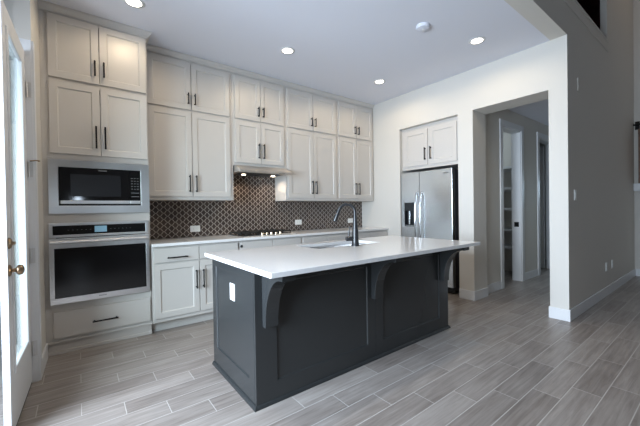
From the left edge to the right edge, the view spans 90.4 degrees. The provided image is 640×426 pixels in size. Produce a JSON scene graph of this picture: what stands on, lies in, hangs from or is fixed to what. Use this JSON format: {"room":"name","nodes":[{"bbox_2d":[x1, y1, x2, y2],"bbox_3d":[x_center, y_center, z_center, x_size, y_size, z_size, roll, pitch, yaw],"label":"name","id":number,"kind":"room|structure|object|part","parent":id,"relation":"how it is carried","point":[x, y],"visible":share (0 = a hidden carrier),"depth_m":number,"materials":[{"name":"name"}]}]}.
{"room":"kitchen","nodes":[
{"label":"kitchen","id":0,"kind":"room"},
{"bbox_2d":[3,0,13,55],"bbox_3d":[-2.894,-1.642,1.979,1.650,5.800,0.150,-1,1,-37],"label":"wall","id":1,"kind":"structure","parent":0,"point":[8,3],"depth_m":2.35,"materials":[{"name":"grey paint"}]},
{"bbox_2d":[9,56,15,123],"bbox_3d":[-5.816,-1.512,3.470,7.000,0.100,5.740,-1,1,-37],"label":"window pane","id":2,"kind":"structure","parent":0,"point":[11,58],"depth_m":3.87,"materials":[{"name":"white"}]},
{"bbox_2d":[13,0,45,352],"bbox_3d":[-2.500,-0.280,2.797,0.103,3.048,1.198,-1,1,-37],"label":"wall","id":3,"kind":"structure","parent":0,"point":[26,20],"depth_m":2.55,"materials":[{"name":"grey paint"}]},
{"bbox_2d":[0,0,39,425],"bbox_3d":[-1.891,0.034,2.029,0.104,2.408,0.738,-1,1,-36],"label":"door","id":4,"kind":"structure","parent":3,"relation":"in","point":[16,371],"depth_m":1.80,"materials":[{"name":"white paint"}]},
{"bbox_3d":[-1.684,0.317,1.765,0.065,0.066,0.066,-1,1,-37],"label":"knob","id":5,"kind":"part","parent":4,"relation":"part of","materials":[{"name":"gold metal"}]},
{"bbox_3d":[-1.899,-0.072,1.995,0.020,1.970,0.495,-1,1,-36],"label":"glazing frame","id":6,"kind":"part","parent":4,"relation":"part of","materials":[{"name":"white paint"}]},
{"bbox_2d":[14,37,42,382],"bbox_3d":[-2.149,-0.010,2.344,0.104,2.505,0.078,-1,1,-37],"label":"trim","id":7,"kind":"structure","parent":3,"relation":"attached to","point":[28,46],"depth_m":2.33,"materials":[{"name":"white paint"}]},
{"bbox_2d":[42,343,47,374],"bbox_3d":[-2.232,1.180,2.573,0.012,0.125,0.378,-1,1,-36],"label":"baseboard","id":8,"kind":"structure","parent":3,"relation":"attached to","point":[45,351],"depth_m":2.56,"materials":[{"name":"white paint"}]},
{"bbox_2d":[150,201,346,239],"bbox_3d":[-0.695,-0.328,4.828,5.650,3.048,0.150,-1,1,-37],"label":"wall","id":9,"kind":"structure","parent":0,"point":[304,201],"depth_m":5.17,"materials":[{"name":"grey paint"}]},
{"bbox_2d":[146,51,233,200],"bbox_3d":[-1.579,-0.959,3.826,0.989,1.613,0.373,-1,1,-37],"label":"upper cabinet","id":10,"kind":"object","parent":9,"relation":"attached to","point":[189,104],"visible":0.94,"depth_m":3.68,"materials":[{"name":"paint"}]},
{"bbox_3d":[-1.692,-1.464,3.568,0.456,0.539,0.020,-1,1,-37],"label":"door","id":11,"kind":"part","parent":10,"relation":"part of","materials":[{"name":"paint"}]},
{"bbox_3d":[-1.680,-0.678,3.576,0.456,0.980,0.020,-1,1,-37],"label":"door","id":12,"kind":"part","parent":10,"relation":"part of","materials":[{"name":"paint"}]},
{"bbox_3d":[-1.443,-0.342,3.719,0.015,0.195,0.040,-1,1,-37],"label":"handle","id":13,"kind":"part","parent":10,"relation":"part of","materials":[{"name":"black metal"}]},
{"bbox_3d":[-1.323,-1.472,3.849,0.456,0.539,0.020,-1,1,-37],"label":"door","id":14,"kind":"part","parent":10,"relation":"part of","materials":[{"name":"paint"}]},
{"bbox_3d":[-1.311,-0.687,3.857,0.456,0.980,0.020,-1,1,-37],"label":"door","id":15,"kind":"part","parent":10,"relation":"part of","materials":[{"name":"paint"}]},
{"bbox_2d":[146,44,373,108],"bbox_3d":[-0.480,-1.821,4.481,3.565,0.061,0.032,-1,1,-37],"label":"trim","id":16,"kind":"structure","parent":10,"relation":"attached to","point":[152,48],"depth_m":4.12,"materials":[{"name":"paint"}]},
{"bbox_2d":[150,175,361,238],"bbox_3d":[-0.654,-0.169,4.759,3.565,0.899,0.008,-1,1,-37],"label":"backsplash","id":17,"kind":"structure","parent":9,"relation":"attached to","point":[254,206],"depth_m":4.47,"materials":[{"name":"tile"}]},
{"bbox_2d":[190,225,199,231],"bbox_3d":[-1.585,0.200,4.040,0.122,0.078,0.009,-1,1,-37],"label":"outlet","id":18,"kind":"object","parent":17,"relation":"attached to","point":[192,228],"visible":1,"depth_m":4.04,"materials":[{"name":"white plastic"}]},
{"bbox_2d":[295,220,301,224],"bbox_3d":[-0.338,0.144,4.988,0.122,0.078,0.009,-1,1,-37],"label":"outlet","id":19,"kind":"object","parent":17,"relation":"attached to","point":[297,222],"visible":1,"depth_m":4.99,"materials":[{"name":"white plastic"}]},
{"bbox_2d":[231,73,285,168],"bbox_3d":[-0.879,-1.198,4.358,0.771,1.168,0.373,-1,1,-37],"label":"upper cabinet","id":20,"kind":"object","parent":9,"relation":"attached to","point":[258,106],"visible":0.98,"depth_m":4.21,"materials":[{"name":"paint"}]},
{"bbox_3d":[-0.944,-1.481,4.137,0.354,0.539,0.020,-1,1,-37],"label":"door","id":21,"kind":"part","parent":20,"relation":"part of","materials":[{"name":"paint"}]},
{"bbox_3d":[-0.935,-0.918,4.143,0.354,0.535,0.020,-1,1,-37],"label":"door","id":22,"kind":"part","parent":20,"relation":"part of","materials":[{"name":"paint"}]},
{"bbox_2d":[233,165,291,176],"bbox_3d":[-0.830,-0.561,4.312,0.744,0.104,0.491,-1,1,-37],"label":"range hood","id":23,"kind":"object","parent":20,"relation":"attached to","point":[240,170],"visible":0.95,"depth_m":4.16,"materials":[{"name":"metal"}]},
{"bbox_3d":[-0.658,-1.488,4.355,0.355,0.539,0.020,-1,1,-37],"label":"door","id":24,"kind":"part","parent":20,"relation":"part of","materials":[{"name":"paint"}]},
{"bbox_3d":[-0.649,-0.925,4.360,0.355,0.535,0.020,-1,1,-37],"label":"door","id":25,"kind":"part","parent":20,"relation":"part of","materials":[{"name":"paint"}]},
{"bbox_2d":[275,86,337,200],"bbox_3d":[-0.187,-0.991,4.884,0.954,1.613,0.373,-1,1,-37],"label":"upper cabinet","id":26,"kind":"object","parent":9,"relation":"attached to","point":[310,119],"visible":1,"depth_m":4.72,"materials":[{"name":"paint"}]},
{"bbox_3d":[-0.292,-1.496,4.633,0.444,0.539,0.020,-1,1,-37],"label":"door","id":27,"kind":"part","parent":26,"relation":"part of","materials":[{"name":"paint"}]},
{"bbox_3d":[-0.279,-0.711,4.641,0.444,0.980,0.020,-1,1,-37],"label":"door","id":28,"kind":"part","parent":26,"relation":"part of","materials":[{"name":"paint"}]},
{"bbox_3d":[0.067,-1.504,4.906,0.444,0.539,0.020,-1,1,-37],"label":"door","id":29,"kind":"part","parent":26,"relation":"part of","materials":[{"name":"paint"}]},
{"bbox_3d":[0.079,-0.719,4.913,0.444,0.980,0.020,-1,1,-37],"label":"door","id":30,"kind":"part","parent":26,"relation":"part of","materials":[{"name":"paint"}]},
{"bbox_2d":[329,100,373,201],"bbox_3d":[0.528,-1.007,5.428,0.837,1.613,0.373,-1,1,-37],"label":"upper cabinet","id":31,"kind":"object","parent":9,"relation":"attached to","point":[355,163],"visible":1,"depth_m":5.28,"materials":[{"name":"paint"}]},
{"bbox_3d":[0.445,-1.513,5.194,0.380,0.539,0.020,-1,1,-37],"label":"door","id":32,"kind":"part","parent":31,"relation":"part of","materials":[{"name":"paint"}]},
{"bbox_3d":[0.458,-0.728,5.202,0.380,0.980,0.020,-1,1,-37],"label":"door","id":33,"kind":"part","parent":31,"relation":"part of","materials":[{"name":"paint"}]},
{"bbox_3d":[0.752,-1.520,5.427,0.378,0.539,0.020,-1,1,-37],"label":"door","id":34,"kind":"part","parent":31,"relation":"part of","materials":[{"name":"paint"}]},
{"bbox_3d":[0.764,-0.735,5.435,0.378,0.980,0.020,-1,1,-37],"label":"door","id":35,"kind":"part","parent":31,"relation":"part of","materials":[{"name":"paint"}]},
{"bbox_2d":[43,0,549,104],"bbox_3d":[1.645,-2.013,4.798,9.500,0.250,3.160,-1,1,-37],"label":"ceiling","id":36,"kind":"structure","parent":0,"point":[342,47],"depth_m":3.32,"materials":[{"name":"white paint"}]},
{"bbox_2d":[123,0,144,7],"bbox_3d":[-1.602,-1.814,2.738,0.172,0.006,0.172,-1,1,-37],"label":"recessed light","id":37,"kind":"object","parent":36,"relation":"in","point":[132,3],"visible":1,"depth_m":2.75,"materials":[{"name":"white paint"}]},
{"bbox_2d":[280,47,294,53],"bbox_3d":[-0.369,-1.842,3.609,0.172,0.006,0.172,-1,1,-37],"label":"recessed light","id":38,"kind":"object","parent":36,"relation":"in","point":[285,50],"visible":1,"depth_m":3.60,"materials":[{"name":"white paint"}]},
{"bbox_2d":[374,79,385,83],"bbox_3d":[0.848,-1.870,4.527,0.172,0.006,0.172,-1,1,-37],"label":"recessed light","id":39,"kind":"object","parent":36,"relation":"in","point":[378,81],"visible":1,"depth_m":4.51,"materials":[{"name":"white paint"}]},
{"bbox_2d":[416,22,429,31],"bbox_3d":[1.027,-1.844,3.166,0.136,0.036,0.136,-1,1,-37],"label":"smoke detector","id":40,"kind":"object","parent":36,"relation":"attached to","point":[424,26],"visible":1,"depth_m":3.13,"materials":[{"name":"white paint"}]},
{"bbox_2d":[468,36,485,44],"bbox_3d":[1.708,-1.873,3.456,0.172,0.006,0.172,-1,1,-37],"label":"recessed light","id":41,"kind":"object","parent":36,"relation":"in","point":[476,40],"visible":1,"depth_m":3.44,"materials":[{"name":"white paint"}]},
{"bbox_2d":[0,260,639,425],"bbox_3d":[3.360,1.216,1.485,10.900,0.100,10.700,-1,1,-37],"label":"floor","id":42,"kind":"structure","parent":0,"point":[502,360],"depth_m":2.29,"materials":[{"name":"grey tile"}]},
{"bbox_2d":[38,9,151,356],"bbox_3d":[-2.215,-0.259,3.177,0.827,2.990,0.632,-1,1,-37],"label":"tall cabinet","id":43,"kind":"object","parent":42,"relation":"on","point":[93,78],"visible":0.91,"depth_m":2.92,"materials":[{"name":"paint"}]},
{"bbox_3d":[-2.207,-1.463,2.850,0.364,0.548,0.020,-1,1,-37],"label":"door","id":44,"kind":"part","parent":43,"relation":"part of","materials":[{"name":"paint"}]},
{"bbox_3d":[-2.197,-0.845,2.856,0.364,0.637,0.020,-1,1,-37],"label":"door","id":45,"kind":"part","parent":43,"relation":"part of","materials":[{"name":"paint"}]},
{"bbox_2d":[37,0,151,45],"bbox_3d":[-2.226,-1.780,3.180,0.870,0.063,0.618,-1,1,-37],"label":"trim","id":46,"kind":"structure","parent":43,"relation":"attached to","point":[42,5],"depth_m":2.92,"materials":[{"name":"paint"}]},
{"bbox_3d":[-2.068,-1.326,2.919,0.015,0.137,0.040,-1,1,-37],"label":"handle","id":47,"kind":"part","parent":43,"relation":"part of","materials":[{"name":"black metal"}]},
{"bbox_3d":[-2.058,-0.694,2.925,0.015,0.205,0.040,-1,1,-37],"label":"handle","id":48,"kind":"part","parent":43,"relation":"part of","materials":[{"name":"black metal"}]},
{"bbox_2d":[47,158,149,213],"bbox_3d":[-2.179,-0.238,3.165,0.777,0.477,0.500,-1,1,-37],"label":"microwave","id":49,"kind":"object","parent":43,"relation":"in","point":[82,189],"visible":1,"depth_m":2.94,"materials":[{"name":"grey metal"}]},
{"bbox_3d":[-2.079,-0.264,2.946,0.528,0.291,0.018,-1,1,-37],"label":"door","id":50,"kind":"part","parent":49,"relation":"part of","materials":[{"name":"black glass"}]},
{"bbox_3d":[-1.829,-0.269,3.137,0.093,0.291,0.018,-1,1,-37],"label":"control panel","id":51,"kind":"part","parent":49,"relation":"part of","materials":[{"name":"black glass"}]},
{"bbox_2d":[48,221,149,305],"bbox_3d":[-2.154,0.440,3.136,0.767,0.714,0.574,-1,1,-37],"label":"oven","id":52,"kind":"object","parent":43,"relation":"in","point":[88,260],"visible":1,"depth_m":2.93,"materials":[{"name":"grey metal"}]},
{"bbox_3d":[-2.029,0.793,2.983,0.767,0.008,0.013,-1,1,-37],"label":"trim","id":53,"kind":"part","parent":52,"relation":"part of","materials":[{"name":"metal"}]},
{"bbox_3d":[-2.038,0.147,2.976,0.767,0.128,0.017,-1,1,-37],"label":"trim","id":54,"kind":"part","parent":52,"relation":"part of","materials":[{"name":"metal"}]},
{"bbox_3d":[-2.038,0.148,2.976,0.713,0.080,0.016,-1,1,-37],"label":"control panel","id":55,"kind":"part","parent":52,"relation":"part of","materials":[{"name":"black glass"}]},
{"bbox_3d":[-2.001,0.250,2.930,0.743,0.026,0.059,-1,1,-37],"label":"handle","id":56,"kind":"part","parent":52,"relation":"part of","materials":[{"name":"metal"}]},
{"bbox_3d":[-2.207,1.177,3.209,0.827,0.118,0.585,-1,1,-37],"label":"molding","id":57,"kind":"part","parent":43,"relation":"part of","materials":[{"name":"paint"}]},
{"bbox_3d":[-2.016,0.977,2.990,0.751,0.232,0.020,-1,1,-37],"label":"drawer","id":58,"kind":"part","parent":43,"relation":"part of","materials":[{"name":"paint"}]},
{"bbox_3d":[-2.013,-1.327,2.961,0.015,0.137,0.040,-1,1,-37],"label":"handle","id":59,"kind":"part","parent":43,"relation":"part of","materials":[{"name":"black metal"}]},
{"bbox_3d":[-2.003,-0.696,2.967,0.015,0.205,0.040,-1,1,-37],"label":"handle","id":60,"kind":"part","parent":43,"relation":"part of","materials":[{"name":"black metal"}]},
{"bbox_3d":[-2.000,0.992,2.966,0.200,0.015,0.040,-1,1,-37],"label":"handle","id":61,"kind":"part","parent":43,"relation":"part of","materials":[{"name":"black metal"}]},
{"bbox_3d":[-1.906,-1.470,3.079,0.384,0.548,0.020,-1,1,-37],"label":"door","id":62,"kind":"part","parent":43,"relation":"part of","materials":[{"name":"paint"}]},
{"bbox_3d":[-1.896,-0.852,3.085,0.384,0.637,0.020,-1,1,-37],"label":"door","id":63,"kind":"part","parent":43,"relation":"part of","materials":[{"name":"paint"}]},
{"bbox_2d":[150,241,238,331],"bbox_3d":[-1.490,0.778,3.709,0.927,0.883,0.660,-1,1,-37],"label":"base cabinet","id":64,"kind":"object","parent":42,"relation":"on","point":[181,275],"visible":0.77,"depth_m":3.38,"materials":[{"name":"paint"}]},
{"bbox_3d":[-1.505,0.434,3.346,0.442,0.146,0.020,-1,1,-37],"label":"drawer","id":65,"kind":"part","parent":64,"relation":"part of","materials":[{"name":"paint"}]},
{"bbox_3d":[-1.499,0.799,3.350,0.442,0.552,0.020,-1,1,-37],"label":"door","id":66,"kind":"part","parent":64,"relation":"part of","materials":[{"name":"paint"}]},
{"bbox_3d":[-1.333,0.715,3.439,0.015,0.200,0.040,-1,1,-37],"label":"handle","id":67,"kind":"part","parent":64,"relation":"part of","materials":[{"name":"black metal"}]},
{"bbox_3d":[-1.274,0.713,3.484,0.015,0.200,0.040,-1,1,-37],"label":"handle","id":68,"kind":"part","parent":64,"relation":"part of","materials":[{"name":"black metal"}]},
{"bbox_3d":[-1.141,0.791,3.622,0.442,0.552,0.020,-1,1,-37],"label":"door","id":69,"kind":"part","parent":64,"relation":"part of","materials":[{"name":"paint"}]},
{"bbox_3d":[-1.147,0.426,3.619,0.442,0.146,0.020,-1,1,-37],"label":"drawer","id":70,"kind":"part","parent":64,"relation":"part of","materials":[{"name":"paint"}]},
{"bbox_2d":[150,227,388,246],"bbox_3d":[-0.454,0.296,4.508,3.565,0.030,0.647,-1,1,-37],"label":"countertop","id":71,"kind":"structure","parent":64,"relation":"on","point":[219,238],"depth_m":3.90,"materials":[{"name":"white stone"}]},
{"bbox_2d":[229,229,295,236],"bbox_3d":[-0.779,0.265,4.269,0.770,0.048,0.480,-1,1,-37],"label":"cooktop","id":72,"kind":"object","parent":71,"relation":"in","point":[252,233],"visible":1,"depth_m":4.17,"materials":[{"name":"metal"}]},
{"bbox_2d":[239,236,300,248],"bbox_3d":[-0.766,0.761,4.260,0.887,0.883,0.660,-1,1,-37],"label":"base cabinet","id":73,"kind":"object","parent":42,"relation":"on","point":[246,244],"visible":0.21,"depth_m":4.00,"materials":[{"name":"paint"}]},
{"bbox_3d":[-0.773,0.417,3.903,0.422,0.146,0.020,-1,1,-37],"label":"drawer","id":74,"kind":"part","parent":73,"relation":"part of","materials":[{"name":"paint"}]},
{"bbox_3d":[-0.431,0.409,4.163,0.422,0.146,0.020,-1,1,-37],"label":"drawer","id":75,"kind":"part","parent":73,"relation":"part of","materials":[{"name":"paint"}]},
{"bbox_2d":[301,233,347,243],"bbox_3d":[-0.062,0.745,4.796,0.877,0.883,0.660,-1,1,-37],"label":"base cabinet","id":76,"kind":"object","parent":42,"relation":"on","point":[339,236],"visible":0.07,"depth_m":4.52,"materials":[{"name":"paint"}]},
{"bbox_3d":[-0.067,0.401,4.440,0.417,0.146,0.020,-1,1,-37],"label":"drawer","id":77,"kind":"part","parent":76,"relation":"part of","materials":[{"name":"paint"}]},
{"bbox_3d":[0.272,0.393,4.697,0.417,0.146,0.020,-1,1,-37],"label":"drawer","id":78,"kind":"part","parent":76,"relation":"part of","materials":[{"name":"paint"}]},
{"bbox_2d":[212,247,468,411],"bbox_3d":[0.299,0.765,2.824,2.190,0.871,1.032,-1,1,-37],"label":"kitchen island","id":79,"kind":"object","parent":42,"relation":"on","point":[281,338],"visible":0.7,"depth_m":2.34,"materials":[{"name":"grey paint"}]},
{"bbox_2d":[230,283,234,300],"bbox_3d":[-0.624,0.560,2.257,0.009,0.120,0.078,-1,1,-37],"label":"outlet","id":80,"kind":"object","parent":79,"relation":"attached to","point":[232,286],"visible":1,"depth_m":2.24,"materials":[{"name":"white plastic"}]},
{"bbox_3d":[-0.631,0.785,2.282,0.020,0.871,0.746,-1,1,-37],"label":"panel","id":81,"kind":"part","parent":79,"relation":"part of","materials":[{"name":"grey paint"}]},
{"bbox_3d":[0.022,0.774,2.297,1.076,0.871,0.020,-1,1,-37],"label":"panel","id":82,"kind":"part","parent":79,"relation":"part of","materials":[{"name":"grey paint"}]},
{"bbox_3d":[0.237,1.188,2.918,2.190,0.024,0.784,-1,1,-37],"label":"molding","id":83,"kind":"part","parent":79,"relation":"part of","materials":[{"name":"grey paint"}]},
{"bbox_2d":[205,236,479,278],"bbox_3d":[0.303,0.314,2.806,2.260,0.030,1.112,-1,1,-37],"label":"island countertop","id":84,"kind":"structure","parent":79,"relation":"on","point":[272,262],"depth_m":2.41,"materials":[{"name":"white stone"}]},
{"bbox_2d":[310,243,362,248],"bbox_3d":[0.191,0.433,3.066,0.814,0.206,0.404,-1,1,-37],"label":"sink","id":85,"kind":"object","parent":84,"relation":"in","point":[348,244],"visible":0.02,"depth_m":3.25,"materials":[{"name":"metal"}]},
{"bbox_2d":[333,203,359,245],"bbox_3d":[0.237,0.102,2.872,0.237,0.393,0.076,-1,1,-6],"label":"faucet","id":86,"kind":"object","parent":84,"relation":"on","point":[354,238],"visible":1,"depth_m":2.86,"materials":[{"name":"black metal"}]},
{"bbox_3d":[0.244,-0.033,2.878,0.173,0.123,0.029,-1,1,0],"label":"spout","id":87,"kind":"part","parent":86,"relation":"part of","materials":[{"name":"black metal"}]},
{"bbox_3d":[0.880,0.755,2.950,1.077,0.871,0.020,-1,1,-37],"label":"panel","id":88,"kind":"part","parent":79,"relation":"part of","materials":[{"name":"grey paint"}]},
{"bbox_2d":[349,230,386,237],"bbox_3d":[0.632,0.729,5.324,0.861,0.883,0.660,-1,1,-37],"label":"base cabinet","id":89,"kind":"object","parent":42,"relation":"on","point":[366,234],"visible":0.1,"depth_m":5.12,"materials":[{"name":"paint"}]},
{"bbox_3d":[0.631,0.385,4.971,0.409,0.146,0.020,-1,1,-37],"label":"drawer","id":90,"kind":"part","parent":89,"relation":"part of","materials":[{"name":"paint"}]},
{"bbox_3d":[0.963,0.378,5.223,0.409,0.146,0.020,-1,1,-37],"label":"drawer","id":91,"kind":"part","parent":89,"relation":"part of","materials":[{"name":"paint"}]},
{"bbox_2d":[401,168,459,293],"bbox_3d":[1.848,0.257,4.995,0.794,1.794,0.875,-1,1,-37],"label":"refrigerator","id":92,"kind":"object","parent":42,"relation":"on","point":[430,199],"visible":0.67,"depth_m":4.68,"materials":[{"name":"grey metal"}]},
{"bbox_3d":[1.456,0.211,5.035,0.070,1.690,0.337,-1,1,-37],"label":"door","id":93,"kind":"part","parent":92,"relation":"part of","materials":[{"name":"metal"}]},
{"bbox_3d":[1.475,0.112,4.888,0.075,0.881,0.031,-1,1,-37],"label":"handle","id":94,"kind":"part","parent":92,"relation":"part of","materials":[{"name":"silver metal"}]},
{"bbox_3d":[1.527,0.112,4.820,0.075,0.881,0.031,-1,1,-37],"label":"handle","id":95,"kind":"part","parent":92,"relation":"part of","materials":[{"name":"silver metal"}]},
{"bbox_3d":[1.722,0.210,4.684,0.070,1.690,0.532,-1,1,-37],"label":"door","id":96,"kind":"part","parent":92,"relation":"part of","materials":[{"name":"metal"}]},
{"bbox_2d":[362,42,547,290],"bbox_3d":[1.986,-0.370,4.934,0.853,3.048,2.926,-1,1,-37],"label":"wall","id":97,"kind":"structure","parent":0,"point":[476,96],"depth_m":4.35,"materials":[{"name":"grey paint"}]},
{"bbox_2d":[402,116,457,171],"bbox_3d":[1.844,-1.017,4.934,0.639,0.662,0.983,-1,1,-37],"label":"upper cabinet","id":98,"kind":"object","parent":97,"relation":"attached to","point":[431,146],"visible":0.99,"depth_m":4.73,"materials":[{"name":"paint"}]},
{"bbox_3d":[1.489,-1.003,4.954,0.020,0.543,0.430,-1,1,-37],"label":"door","id":99,"kind":"part","parent":98,"relation":"part of","materials":[{"name":"paint"}]},
{"bbox_3d":[1.769,-1.003,4.586,0.020,0.543,0.435,-1,1,-37],"label":"door","id":100,"kind":"part","parent":98,"relation":"part of","materials":[{"name":"paint"}]},
{"bbox_2d":[503,132,511,270],"bbox_3d":[3.589,-0.411,6.503,3.600,3.048,1.395,-1,1,-37],"label":"wall","id":101,"kind":"structure","parent":0,"point":[506,136],"depth_m":6.15,"materials":[{"name":"grey paint"}]},
{"bbox_2d":[503,166,510,172],"bbox_3d":[3.306,-0.816,6.204,0.438,0.062,1.240,-1,1,-37],"label":"shelf","id":102,"kind":"object","parent":101,"relation":"attached to","point":[507,168],"visible":0.02,"depth_m":6.04,"materials":[{"name":"white paint"}]},
{"bbox_2d":[504,244,511,248],"bbox_3d":[3.329,0.634,6.218,0.438,0.062,1.240,-1,1,-37],"label":"shelf","id":103,"kind":"object","parent":101,"relation":"attached to","point":[506,246],"visible":0.02,"depth_m":5.79,"materials":[{"name":"white paint"}]},
{"bbox_2d":[504,187,511,191],"bbox_3d":[3.312,-0.437,6.207,0.438,0.062,1.240,-1,1,-37],"label":"shelf","id":104,"kind":"object","parent":101,"relation":"attached to","point":[506,189],"visible":0.02,"depth_m":5.77,"materials":[{"name":"white paint"}]},
{"bbox_2d":[498,109,548,280],"bbox_3d":[4.054,-0.412,5.892,3.600,3.048,0.140,-1,1,-37],"label":"wall","id":105,"kind":"structure","parent":0,"point":[531,127],"depth_m":5.45,"materials":[{"name":"grey paint"}]},
{"bbox_2d":[459,269,537,300],"bbox_3d":[3.379,1.058,6.109,4.465,0.125,1.444,-1,1,-37],"label":"baseboard","id":106,"kind":"structure","parent":105,"relation":"attached to","point":[482,293],"depth_m":4.35,"materials":[{"name":"white paint"}]},
{"bbox_2d":[499,119,524,288],"bbox_3d":[3.012,-0.144,5.089,0.860,2.560,0.156,-1,1,-37],"label":"trim","id":107,"kind":"structure","parent":105,"relation":"attached to","point":[517,147],"depth_m":5.26,"materials":[{"name":"white paint"}]},
{"bbox_2d":[540,146,544,267],"bbox_3d":[4.199,-0.113,6.567,0.102,2.408,0.730,-1,1,-37],"label":"door","id":108,"kind":"structure","parent":105,"relation":"in","point":[542,184],"depth_m":6.31,"materials":[{"name":"white paint"}]},
{"bbox_2d":[537,132,549,275],"bbox_3d":[4.221,-0.172,6.009,0.980,2.560,0.156,-1,1,-37],"label":"trim","id":109,"kind":"structure","parent":105,"relation":"attached to","point":[539,135],"depth_m":5.96,"materials":[{"name":"white paint"}]},
{"bbox_2d":[508,99,548,125],"bbox_3d":[3.715,-1.683,5.883,4.103,0.100,2.338,-1,1,-37],"label":"ceiling","id":110,"kind":"structure","parent":0,"point":[538,111],"depth_m":5.06,"materials":[{"name":"white paint"}]},
{"bbox_2d":[539,143,545,259],"bbox_3d":[5.247,-0.445,7.378,0.100,3.048,3.210,-1,1,-37],"label":"wall","id":111,"kind":"structure","parent":0,"point":[540,144],"depth_m":7.35,"materials":[{"name":"grey paint"}]},
{"bbox_2d":[504,0,634,309],"bbox_3d":[2.644,-1.743,3.492,9.500,5.800,0.171,-1,1,-37],"label":"wall","id":112,"kind":"structure","parent":0,"point":[591,129],"depth_m":3.83,"materials":[{"name":"grey paint"}]},
{"bbox_2d":[574,190,576,199],"bbox_3d":[2.824,-0.199,3.512,0.075,0.118,0.009,-1,1,-37],"label":"light switch","id":113,"kind":"object","parent":112,"relation":"attached to","point":[575,191],"visible":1,"depth_m":3.50,"materials":[{"name":"white plastic"}]},
{"bbox_2d":[577,78,579,91],"bbox_3d":[2.927,-1.448,3.592,0.080,0.140,0.010,-1,1,-37],"label":"plate","id":114,"kind":"object","parent":112,"relation":"attached to","point":[578,79],"visible":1,"depth_m":3.57,"materials":[{"name":"grey paint"}]},
{"bbox_2d":[549,269,639,321],"bbox_3d":[6.516,1.050,1.985,4.465,0.125,7.274,-1,1,-37],"label":"baseboard","id":115,"kind":"structure","parent":112,"relation":"attached to","point":[554,312],"depth_m":3.81,"materials":[{"name":"white paint"}]},
{"bbox_2d":[577,0,599,28],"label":"window","id":116,"kind":"structure","parent":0,"point":[591,7],"depth_m":6.84,"materials":[{"name":"black glass"}]},
{"bbox_2d":[563,0,608,51],"bbox_3d":[1.825,-2.256,2.853,5.340,0.145,0.176,-1,1,-37],"label":"trim","id":117,"kind":"structure","parent":116,"relation":"attached to","point":[573,5],"depth_m":3.79,"materials":[{"name":"grey paint"}]},
{"bbox_2d":[633,0,639,268],"bbox_3d":[7.647,-1.813,2.736,0.150,5.800,7.090,-1,1,-37],"label":"wall","id":118,"kind":"structure","parent":0,"point":[636,3],"depth_m":5.49,"materials":[{"name":"grey paint"}]},
{"bbox_2d":[633,183,639,190],"bbox_3d":[5.936,-0.442,4.821,0.100,0.130,1.686,-1,1,-37],"label":"trim","id":119,"kind":"structure","parent":118,"relation":"attached to","point":[636,187],"depth_m":5.43,"materials":[{"name":"white paint"}]},
{"bbox_2d":[638,129,639,182],"bbox_3d":[5.732,-0.971,5.072,0.042,0.930,0.930,-1,1,-37],"label":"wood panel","id":120,"kind":"object","parent":119,"relation":"on","point":[638,129],"visible":1,"depth_m":5.43,"materials":[{"name":"brown wood"}]},
{"bbox_2d":[633,121,639,129],"bbox_3d":[5.718,-1.506,5.059,0.119,0.140,1.035,-1,1,-37],"label":"iron bracket","id":121,"kind":"object","parent":118,"relation":"attached to","point":[637,124],"visible":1,"depth_m":5.46,"materials":[{"name":"black metal"}]},
{"label":"outside","id":122,"kind":"structure","parent":0,"visible":0},
{"bbox_2d":[0,294,20,383],"bbox_3d":[-5.676,1.408,3.375,7.000,0.120,5.750,-1,1,-37],"label":"patio","id":123,"kind":"structure","parent":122,"point":[17,297],"depth_m":3.56,"materials":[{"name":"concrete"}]},
{"bbox_2d":[11,124,19,294],"bbox_3d":[-5.100,-0.054,5.167,0.340,2.750,0.340,-1,1,-37],"label":"patio post","id":124,"kind":"object","parent":123,"relation":"on","point":[13,126],"visible":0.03,"depth_m":5.13,"materials":[{"name":"beige paint"}]}
]}

